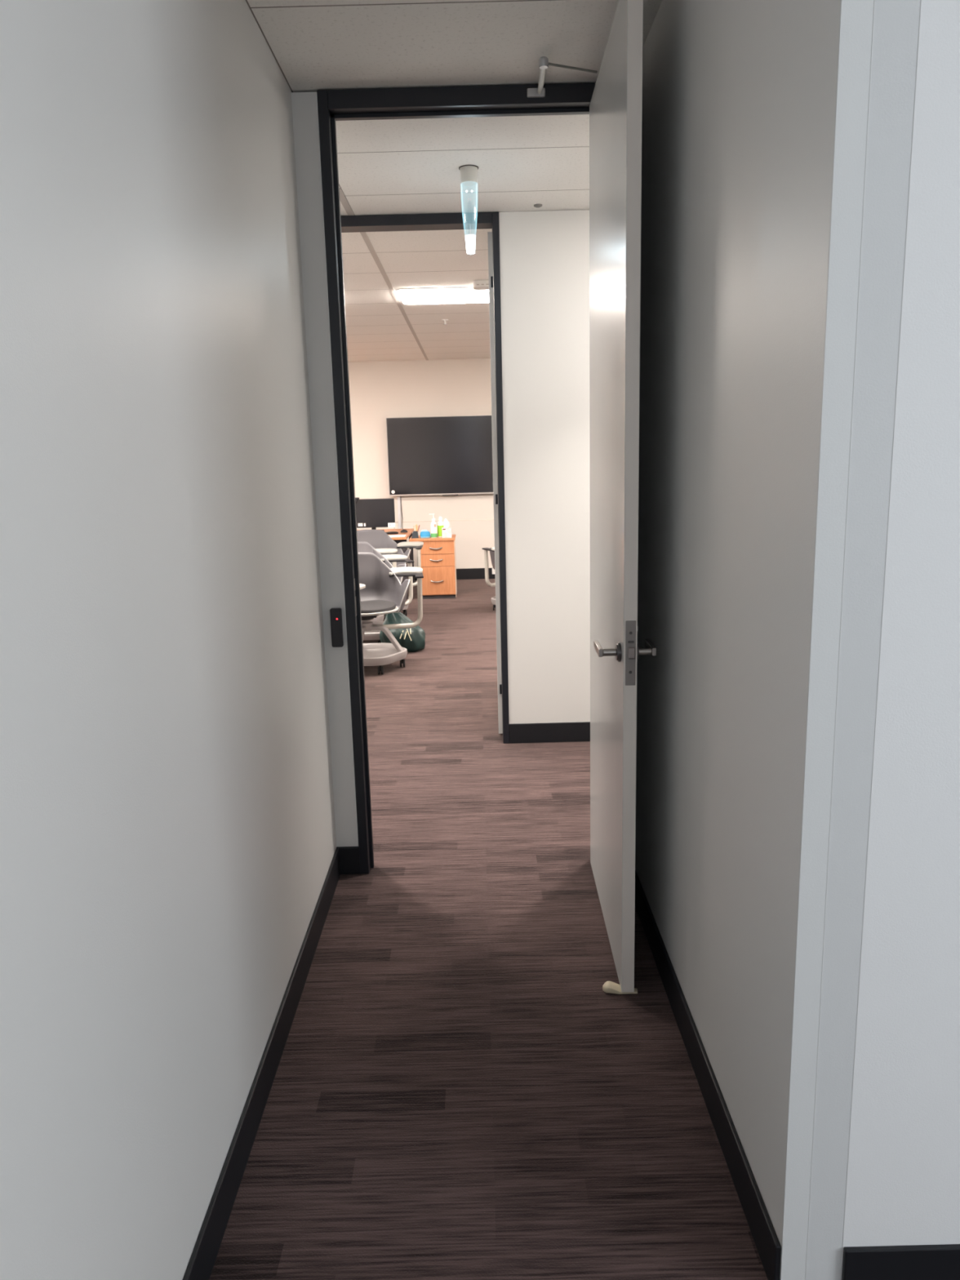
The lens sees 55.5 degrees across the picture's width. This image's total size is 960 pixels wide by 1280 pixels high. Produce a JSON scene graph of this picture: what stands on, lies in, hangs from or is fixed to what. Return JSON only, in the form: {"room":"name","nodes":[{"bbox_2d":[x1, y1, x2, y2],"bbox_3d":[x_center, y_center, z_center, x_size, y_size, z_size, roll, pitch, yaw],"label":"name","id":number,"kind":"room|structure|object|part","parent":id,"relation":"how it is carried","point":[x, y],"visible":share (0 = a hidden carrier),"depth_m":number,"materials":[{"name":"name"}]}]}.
{"room":"office corridor","nodes":[
{"label":"office corridor","id":0,"kind":"room"},
{"bbox_2d":[0,0,336,1279],"bbox_3d":[-0.615,0.276,-0.345,0.120,2.700,7.420,-1,11,0],"label":"wall","id":1,"kind":"structure","parent":0,"point":[168,837],"depth_m":1.52,"materials":[{"name":"white paint"}]},
{"bbox_2d":[182,848,340,1279],"bbox_3d":[-0.517,1.545,-0.097,0.011,0.109,7.203,-1,11,0],"label":"baseboard","id":2,"kind":"structure","parent":1,"relation":"attached to","point":[203,1256],"depth_m":2.13,"materials":[{"name":"black rubber"}]},
{"bbox_2d":[291,92,357,847],"bbox_3d":[-3.348,-0.378,3.241,5.722,2.700,0.106,-1,11,0],"label":"wall","id":3,"kind":"structure","parent":0,"point":[304,113],"depth_m":3.14,"materials":[{"name":"white paint"}]},
{"bbox_2d":[329,608,343,647],"bbox_3d":[-0.511,-0.044,3.255,0.040,0.140,0.025,-1,11,0],"label":"card reader","id":4,"kind":"object","parent":3,"relation":"attached to","point":[336,624],"visible":1,"depth_m":3.25,"materials":[{"name":"black plastic"}]},
{"bbox_2d":[315,93,358,846],"bbox_3d":[-0.490,-0.488,3.178,0.004,2.579,0.005,-1,11,0],"label":"trim","id":5,"kind":"structure","parent":3,"relation":"attached to","point":[316,94],"depth_m":3.15,"materials":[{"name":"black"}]},
{"bbox_2d":[336,846,359,874],"bbox_3d":[-0.496,0.831,3.438,0.086,0.109,0.011,-1,11,0],"label":"baseboard","id":6,"kind":"structure","parent":3,"relation":"attached to","point":[349,862],"depth_m":3.43,"materials":[{"name":"black rubber"}]},
{"bbox_2d":[316,83,595,873],"bbox_3d":[-0.028,-0.457,3.222,0.920,2.696,0.090,-1,11,0],"label":"trim","id":7,"kind":"structure","parent":3,"relation":"attached to","point":[568,99],"depth_m":3.01,"materials":[{"name":"black metal"}]},
{"bbox_3d":[-0.447,-0.153,3.261,0.004,0.135,0.030,-1,11,0],"label":"strike plate","id":8,"kind":"part","parent":7,"relation":"part of","materials":[{"name":"silver metal"}]},
{"bbox_2d":[526,56,597,97],"bbox_3d":[0.214,-1.730,2.817,0.196,0.026,0.235,-7,13,-27],"label":"door closer","id":9,"kind":"object","parent":7,"relation":"attached to","point":[540,92],"depth_m":2.75,"materials":[{"name":"silver metal"}]},
{"bbox_3d":[0.190,-1.724,2.797,0.020,0.019,0.220,-1,11,1],"label":"fore arm","id":10,"kind":"part","parent":9,"relation":"part of","materials":[{"name":"grey paint"}]},
{"bbox_3d":[0.271,-1.712,2.726,0.182,0.007,0.007,-7,12,-23],"label":"arm","id":11,"kind":"part","parent":9,"relation":"part of","materials":[{"name":"silver metal"}]},
{"bbox_2d":[348,358,493,568],"bbox_3d":[-0.547,-2.100,11.423,9.400,2.700,0.100,-1,11,0],"label":"wall","id":12,"kind":"structure","parent":0,"point":[379,391],"depth_m":11.22,"materials":[{"name":"white paint"}]},
{"bbox_2d":[394,521,398,528],"bbox_3d":[-1.052,-1.429,11.496,0.068,0.128,0.017,-1,11,0],"label":"wall outlet","id":13,"kind":"object","parent":12,"relation":"attached to","point":[396,522],"visible":0.33,"depth_m":11.48,"materials":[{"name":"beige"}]},
{"bbox_2d":[396,496,401,528],"bbox_3d":[-1.013,-1.586,11.462,0.038,0.500,0.022,-1,11,0],"label":"duct","id":14,"kind":"object","parent":12,"relation":"attached to","point":[398,497],"visible":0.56,"depth_m":11.45,"materials":[{"name":"white"}]},
{"bbox_2d":[386,414,493,496],"bbox_3d":[-0.312,-2.278,11.288,1.660,0.962,0.064,-1,11,0],"label":"television","id":15,"kind":"object","parent":12,"relation":"attached to","point":[428,455],"visible":0.83,"depth_m":11.26,"materials":[{"name":"black glass"}]},
{"bbox_2d":[400,495,403,529],"bbox_3d":[-0.946,-1.548,11.090,0.020,0.382,0.768,-3,11,-5],"label":"loose cable","id":16,"kind":"object","parent":15,"relation":"hanging from","point":[400,495],"visible":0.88,"depth_m":11.43,"materials":[{"name":"black plastic"}]},
{"bbox_2d":[401,519,493,522],"bbox_3d":[1.588,-1.552,11.489,5.158,0.008,0.006,-1,11,0],"label":"trim","id":17,"kind":"structure","parent":12,"relation":"attached to","point":[486,519],"depth_m":11.49,"materials":[{"name":"beige"}]},
{"bbox_2d":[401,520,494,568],"bbox_3d":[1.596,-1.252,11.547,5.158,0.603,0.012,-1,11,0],"label":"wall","id":18,"kind":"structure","parent":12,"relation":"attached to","point":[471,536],"depth_m":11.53,"materials":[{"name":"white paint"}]},
{"bbox_2d":[414,568,495,580],"bbox_3d":[-0.515,-0.833,11.620,9.400,0.137,0.014,-1,11,0],"label":"baseboard","id":19,"kind":"structure","parent":12,"relation":"attached to","point":[467,573],"depth_m":11.61,"materials":[{"name":"black paint"}]},
{"bbox_2d":[245,0,662,362],"bbox_3d":[-0.048,-1.947,3.466,12.400,0.120,15.765,-1,11,0],"label":"ceiling","id":20,"kind":"structure","parent":0,"point":[386,166],"depth_m":3.37,"materials":[{"name":"paint"}]},
{"bbox_2d":[339,187,354,215],"bbox_3d":[-0.625,-2.019,4.211,0.030,0.003,0.459,-1,11,0],"label":"trim","id":21,"kind":"structure","parent":20,"relation":"attached to","point":[343,199],"depth_m":4.22,"materials":[{"name":"grey"}]},
{"bbox_2d":[360,231,428,359],"bbox_3d":[-0.626,-2.748,7.825,0.030,0.003,6.696,-1,11,0],"label":"trim","id":22,"kind":"structure","parent":20,"relation":"attached to","point":[364,235],"depth_m":6.17,"materials":[{"name":"grey"}]},
{"bbox_2d":[396,286,488,304],"bbox_3d":[-0.006,-2.521,6.668,1.170,0.022,0.575,-1,11,0],"label":"recessed light","id":23,"kind":"object","parent":20,"relation":"in","point":[440,295],"visible":0.5,"depth_m":6.59,"materials":[{"name":"white plastic"}]},
{"bbox_2d":[458,164,478,253],"bbox_3d":[-0.043,-1.780,3.783,0.082,0.333,0.082,-1,11,0],"label":"pendant lamp","id":24,"kind":"object","parent":20,"relation":"hanging from","point":[468,173],"visible":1,"depth_m":3.74,"materials":[{"name":"grey metal"}]},
{"bbox_2d":[472,280,488,289],"bbox_3d":[0.017,-2.416,6.204,0.130,0.044,0.133,-1,11,0],"label":"smoke detector","id":25,"kind":"object","parent":20,"relation":"attached to","point":[477,284],"visible":0.73,"depth_m":6.14,"materials":[{"name":"white plastic"}]},
{"bbox_2d":[533,204,542,208],"bbox_3d":[0.276,-2.064,4.334,0.040,0.010,0.040,-1,11,0],"label":"ceiling sensor","id":26,"kind":"object","parent":20,"relation":"attached to","point":[537,206],"visible":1,"depth_m":4.32,"materials":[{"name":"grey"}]},
{"bbox_2d":[208,578,768,1279],"bbox_3d":[0.023,0.817,4.024,12.400,0.120,15.765,-1,11,0],"label":"floor","id":27,"kind":"structure","parent":0,"point":[458,1091],"depth_m":2.36,"materials":[{"name":"brown carpet"}]},
{"bbox_2d":[360,583,365,589],"bbox_3d":[-1.215,-0.078,6.181,0.957,0.842,0.695,-8,13,-29],"label":"chair","id":28,"kind":"object","parent":27,"relation":"on","point":[362,586],"visible":0.02,"depth_m":6.29,"materials":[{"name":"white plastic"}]},
{"bbox_2d":[370,548,397,621],"bbox_3d":[-1.117,-0.544,8.480,0.638,0.842,1.019,6,13,32],"label":"chair","id":29,"kind":"object","parent":27,"relation":"on","point":[383,551],"visible":0.1,"depth_m":8.54,"materials":[{"name":"grey plastic"}]},
{"bbox_2d":[370,614,384,621],"bbox_3d":[-1.181,-0.196,8.392,0.600,0.070,0.556,-1,11,0],"label":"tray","id":30,"kind":"object","parent":29,"relation":"on","point":[380,617],"depth_m":8.30,"materials":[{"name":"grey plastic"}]},
{"bbox_2d":[357,541,413,643],"bbox_3d":[-0.883,-0.422,7.845,0.600,0.842,1.004,6,14,34],"label":"chair","id":31,"kind":"object","parent":27,"relation":"on","point":[362,546],"visible":0.16,"depth_m":7.93,"materials":[{"name":"grey plastic"}]},
{"bbox_2d":[363,621,383,639],"bbox_3d":[-0.948,-0.077,7.774,0.600,0.070,0.556,-1,11,0],"label":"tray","id":32,"kind":"object","parent":31,"relation":"on","point":[371,634],"depth_m":7.51,"materials":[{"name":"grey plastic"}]},
{"bbox_2d":[356,528,414,599],"bbox_3d":[-1.582,-0.885,10.617,1.570,0.690,1.240,-1,11,0],"label":"computer desk","id":33,"kind":"object","parent":27,"relation":"on","point":[409,534],"visible":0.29,"depth_m":10.54,"materials":[{"name":"orange wood"}]},
{"bbox_2d":[355,497,395,529],"bbox_3d":[-1.200,-1.382,10.254,0.491,0.408,0.260,-1,11,0],"label":"computer monitor","id":34,"kind":"object","parent":33,"relation":"on","point":[373,513],"visible":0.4,"depth_m":10.20,"materials":[{"name":"black plastic"}]},
{"bbox_2d":[386,531,398,534],"bbox_3d":[-1.011,-1.229,10.438,0.156,0.026,0.156,-1,11,0],"label":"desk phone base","id":35,"kind":"object","parent":33,"relation":"on","point":[387,532],"visible":0.89,"depth_m":10.38,"materials":[{"name":"black plastic"}]},
{"bbox_2d":[388,534,406,537],"bbox_3d":[-0.974,-1.150,10.088,0.300,0.006,0.260,-1,11,0],"label":"paper sheet","id":36,"kind":"object","parent":33,"relation":"on","point":[390,535],"visible":0.53,"depth_m":10.07,"materials":[{"name":"white paper"}]},
{"bbox_3d":[-1.588,-1.068,9.994,1.568,0.034,0.030,-1,11,0],"label":"rail","id":37,"kind":"part","parent":33,"relation":"part of","materials":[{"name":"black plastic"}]},
{"bbox_3d":[-0.832,-0.785,10.090,0.045,0.664,0.045,-1,11,0],"label":"leg","id":38,"kind":"part","parent":33,"relation":"part of","materials":[{"name":"grey metal"}]},
{"bbox_3d":[-0.837,-1.003,11.168,0.045,0.664,0.045,-1,11,0],"label":"leg","id":39,"kind":"part","parent":33,"relation":"part of","materials":[{"name":"grey metal"}]},
{"bbox_2d":[356,529,423,615],"bbox_3d":[-0.897,-0.673,9.093,1.009,0.842,0.598,-11,15,-38],"label":"chair","id":40,"kind":"object","parent":27,"relation":"on","point":[378,539],"visible":0.25,"depth_m":9.19,"materials":[{"name":"grey plastic"}]},
{"bbox_2d":[358,552,423,674],"bbox_3d":[-0.744,-0.231,6.880,1.006,0.842,0.606,-12,15,-42],"label":"chair","id":41,"kind":"object","parent":27,"relation":"on","point":[383,593],"visible":0.56,"depth_m":6.94,"materials":[{"name":"grey plastic"}]},
{"bbox_3d":[-0.851,-0.180,6.774,0.180,0.046,0.200,-1,11,0],"label":"swivel plate","id":42,"kind":"part","parent":41,"relation":"part of","materials":[{"name":"black metal"}]},
{"bbox_2d":[360,600,395,613],"bbox_3d":[-0.838,-0.242,6.735,0.410,0.058,0.450,-8,13,-29],"label":"seat cushion","id":43,"kind":"object","parent":41,"relation":"on","point":[366,606],"depth_m":6.66,"materials":[{"name":"grey fabric"}]},
{"bbox_2d":[362,642,407,666],"bbox_3d":[-0.844,0.110,6.833,0.600,0.070,0.556,-1,11,0],"label":"tray","id":44,"kind":"object","parent":41,"relation":"on","point":[380,654],"depth_m":6.82,"materials":[{"name":"grey plastic"}]},
{"bbox_3d":[-0.702,-0.007,6.795,0.251,0.210,0.078,0,11,6],"label":"leg","id":45,"kind":"part","parent":41,"relation":"part of","materials":[{"name":"grey plastic"}]},
{"bbox_2d":[379,612,425,652],"bbox_3d":[-0.629,-0.104,7.381,0.370,0.386,0.315,-1,11,0],"label":"drawstring bag","id":46,"kind":"object","parent":27,"relation":"on","point":[413,639],"visible":0.66,"depth_m":7.32,"materials":[{"name":"green fabric"}]},
{"bbox_2d":[408,534,457,599],"bbox_3d":[-0.516,-0.823,10.230,0.498,0.667,0.514,-1,11,0],"label":"drawer pedestal","id":47,"kind":"object","parent":27,"relation":"on","point":[438,562],"visible":0.82,"depth_m":10.01,"materials":[{"name":"orange wood"}]},
{"bbox_2d":[411,531,418,538],"bbox_3d":[-0.718,-1.165,10.065,0.079,0.078,0.068,-1,11,0],"label":"pencil cup","id":48,"kind":"object","parent":47,"relation":"on","point":[415,535],"visible":1,"depth_m":10.04,"materials":[{"name":"black plastic"}]},
{"bbox_2d":[420,529,430,537],"bbox_3d":[-0.605,-1.173,10.064,0.114,0.088,0.114,-1,11,0],"label":"tub","id":49,"kind":"object","parent":47,"relation":"on","point":[424,533],"visible":1,"depth_m":10.02,"materials":[{"name":"blue plastic"}]},
{"bbox_3d":[-0.525,-1.139,10.177,0.498,0.026,0.492,-1,11,0],"label":"panel","id":50,"kind":"part","parent":47,"relation":"part of","materials":[{"name":"orange wood"}]},
{"bbox_2d":[429,513,437,537],"bbox_3d":[-0.514,-1.261,10.046,0.083,0.264,0.075,-1,11,0],"label":"pump bottle","id":51,"kind":"object","parent":47,"relation":"on","point":[433,525],"visible":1,"depth_m":10.03,"materials":[{"name":"white plastic"}]},
{"bbox_3d":[-0.473,-1.011,9.974,0.378,0.141,0.018,-1,11,0],"label":"drawer","id":52,"kind":"part","parent":47,"relation":"part of","materials":[{"name":"orange wood"}]},
{"bbox_3d":[-0.470,-0.874,10.002,0.378,0.132,0.018,-1,11,0],"label":"drawer","id":53,"kind":"part","parent":47,"relation":"part of","materials":[{"name":"orange wood"}]},
{"bbox_3d":[-0.464,-0.654,10.046,0.378,0.309,0.018,-1,11,0],"label":"drawer","id":54,"kind":"part","parent":47,"relation":"part of","materials":[{"name":"orange wood"}]},
{"bbox_2d":[437,516,443,537],"bbox_3d":[-0.436,-1.251,10.080,0.069,0.228,0.069,-1,11,0],"label":"lotion bottle","id":55,"kind":"object","parent":47,"relation":"on","point":[440,524],"visible":0.91,"depth_m":10.05,"materials":[{"name":"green plastic"}]},
{"bbox_2d":[441,518,452,537],"bbox_3d":[-0.366,-1.233,10.022,0.104,0.212,0.101,-1,11,0],"label":"tissue box","id":56,"kind":"object","parent":47,"relation":"on","point":[446,531],"visible":1,"depth_m":9.99,"materials":[{"name":"white cardboard"}]},
{"bbox_3d":[-0.275,-0.825,10.247,0.003,0.628,0.446,-1,11,0],"label":"panel","id":57,"kind":"part","parent":47,"relation":"part of","materials":[{"name":"beige wood"}]},
{"bbox_2d":[482,546,495,610],"bbox_3d":[0.332,-0.686,9.001,0.565,0.842,1.014,4,13,26],"label":"chair","id":58,"kind":"object","parent":27,"relation":"on","point":[491,550],"visible":0.12,"depth_m":8.88,"materials":[{"name":"grey plastic"}]},
{"bbox_2d":[490,595,495,604],"bbox_3d":[0.410,-0.401,9.204,0.600,0.070,0.556,-1,11,0],"label":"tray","id":59,"kind":"object","parent":58,"relation":"on","point":[493,599],"depth_m":9.14,"materials":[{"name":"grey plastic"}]},
{"bbox_2d":[602,981,637,994],"bbox_3d":[0.407,1.010,2.650,0.100,0.024,0.040,0,12,8],"label":"wedge","id":60,"kind":"object","parent":27,"relation":"on","point":[611,987],"visible":0.79,"depth_m":2.64,"materials":[{"name":"beige rubber"}]},
{"bbox_2d":[498,209,590,724],"bbox_3d":[3.153,-0.849,4.752,6.058,2.698,0.105,-1,11,0],"label":"wall","id":61,"kind":"structure","parent":0,"point":[544,255],"depth_m":4.67,"materials":[{"name":"white paint"}]},
{"bbox_2d":[340,212,509,743],"bbox_3d":[-0.371,-0.758,4.753,0.995,2.697,0.120,-1,11,0],"label":"trim","id":62,"kind":"structure","parent":61,"relation":"attached to","point":[473,220],"depth_m":4.53,"materials":[{"name":"black metal"}]},
{"bbox_2d":[487,231,502,733],"bbox_3d":[0.102,-0.848,5.254,0.052,2.628,0.872,-1,11,1],"label":"door","id":63,"kind":"structure","parent":61,"relation":"in","point":[489,233],"depth_m":4.82,"materials":[{"name":"white paint"}]},
{"bbox_2d":[509,721,590,743],"bbox_3d":[3.186,0.431,4.951,6.057,0.109,0.011,-1,11,0],"label":"baseboard","id":64,"kind":"structure","parent":61,"relation":"attached to","point":[551,731],"depth_m":4.95,"materials":[{"name":"black rubber"}]},
{"bbox_2d":[635,0,839,1273],"bbox_3d":[0.570,-0.289,2.303,0.110,2.700,1.803,-1,11,0],"label":"wall","id":65,"kind":"structure","parent":0,"point":[739,96],"depth_m":1.87,"materials":[{"name":"white paint"}]},
{"bbox_2d":[589,0,656,992],"bbox_3d":[0.399,-0.355,2.779,0.156,2.623,0.867,-1,11,1],"label":"door","id":66,"kind":"structure","parent":65,"relation":"in","point":[615,106],"depth_m":2.54,"materials":[{"name":"white wood"}]},
{"bbox_3d":[0.349,0.024,2.542,0.049,0.022,0.122,-1,11,1],"label":"lever handle","id":67,"kind":"part","parent":66,"relation":"part of","materials":[{"name":"silver metal"}]},
{"bbox_3d":[0.401,0.035,2.426,0.027,0.176,0.002,-1,11,1],"label":"lock plate","id":68,"kind":"part","parent":66,"relation":"part of","materials":[{"name":"silver metal"}]},
{"bbox_3d":[0.456,0.021,2.540,0.049,0.022,0.122,-1,11,1],"label":"lever handle","id":69,"kind":"part","parent":66,"relation":"part of","materials":[{"name":"silver metal"}]},
{"bbox_2d":[635,869,781,1279],"bbox_3d":[0.542,0.982,2.559,0.011,0.109,1.805,-1,11,0],"label":"baseboard","id":70,"kind":"structure","parent":65,"relation":"attached to","point":[767,1244],"depth_m":2.08,"materials":[{"name":"black rubber"}]},
{"bbox_2d":[779,0,875,1279],"bbox_3d":[0.542,-0.110,1.417,0.047,2.700,0.005,-1,11,0],"label":"trim","id":71,"kind":"structure","parent":65,"relation":"attached to","point":[856,17],"depth_m":1.42,"materials":[{"name":"white paint"}]},
{"bbox_2d":[840,0,959,1279],"bbox_3d":[2.363,-0.168,1.473,3.469,2.700,0.121,-1,11,0],"label":"wall","id":72,"kind":"structure","parent":0,"point":[903,1178],"depth_m":1.48,"materials":[{"name":"white paint"}]},
{"bbox_2d":[806,0,920,1279],"bbox_3d":[0.598,-0.111,1.417,0.063,2.700,0.005,-1,11,0],"label":"trim","id":73,"kind":"structure","parent":72,"relation":"attached to","point":[896,22],"depth_m":1.42,"materials":[{"name":"white paint"}]},
{"bbox_2d":[841,1244,959,1279],"bbox_3d":[2.346,1.116,1.665,3.368,0.109,0.011,-1,11,0],"label":"baseboard","id":74,"kind":"structure","parent":72,"relation":"attached to","point":[942,1261],"depth_m":1.66,"materials":[{"name":"black rubber"}]}
]}

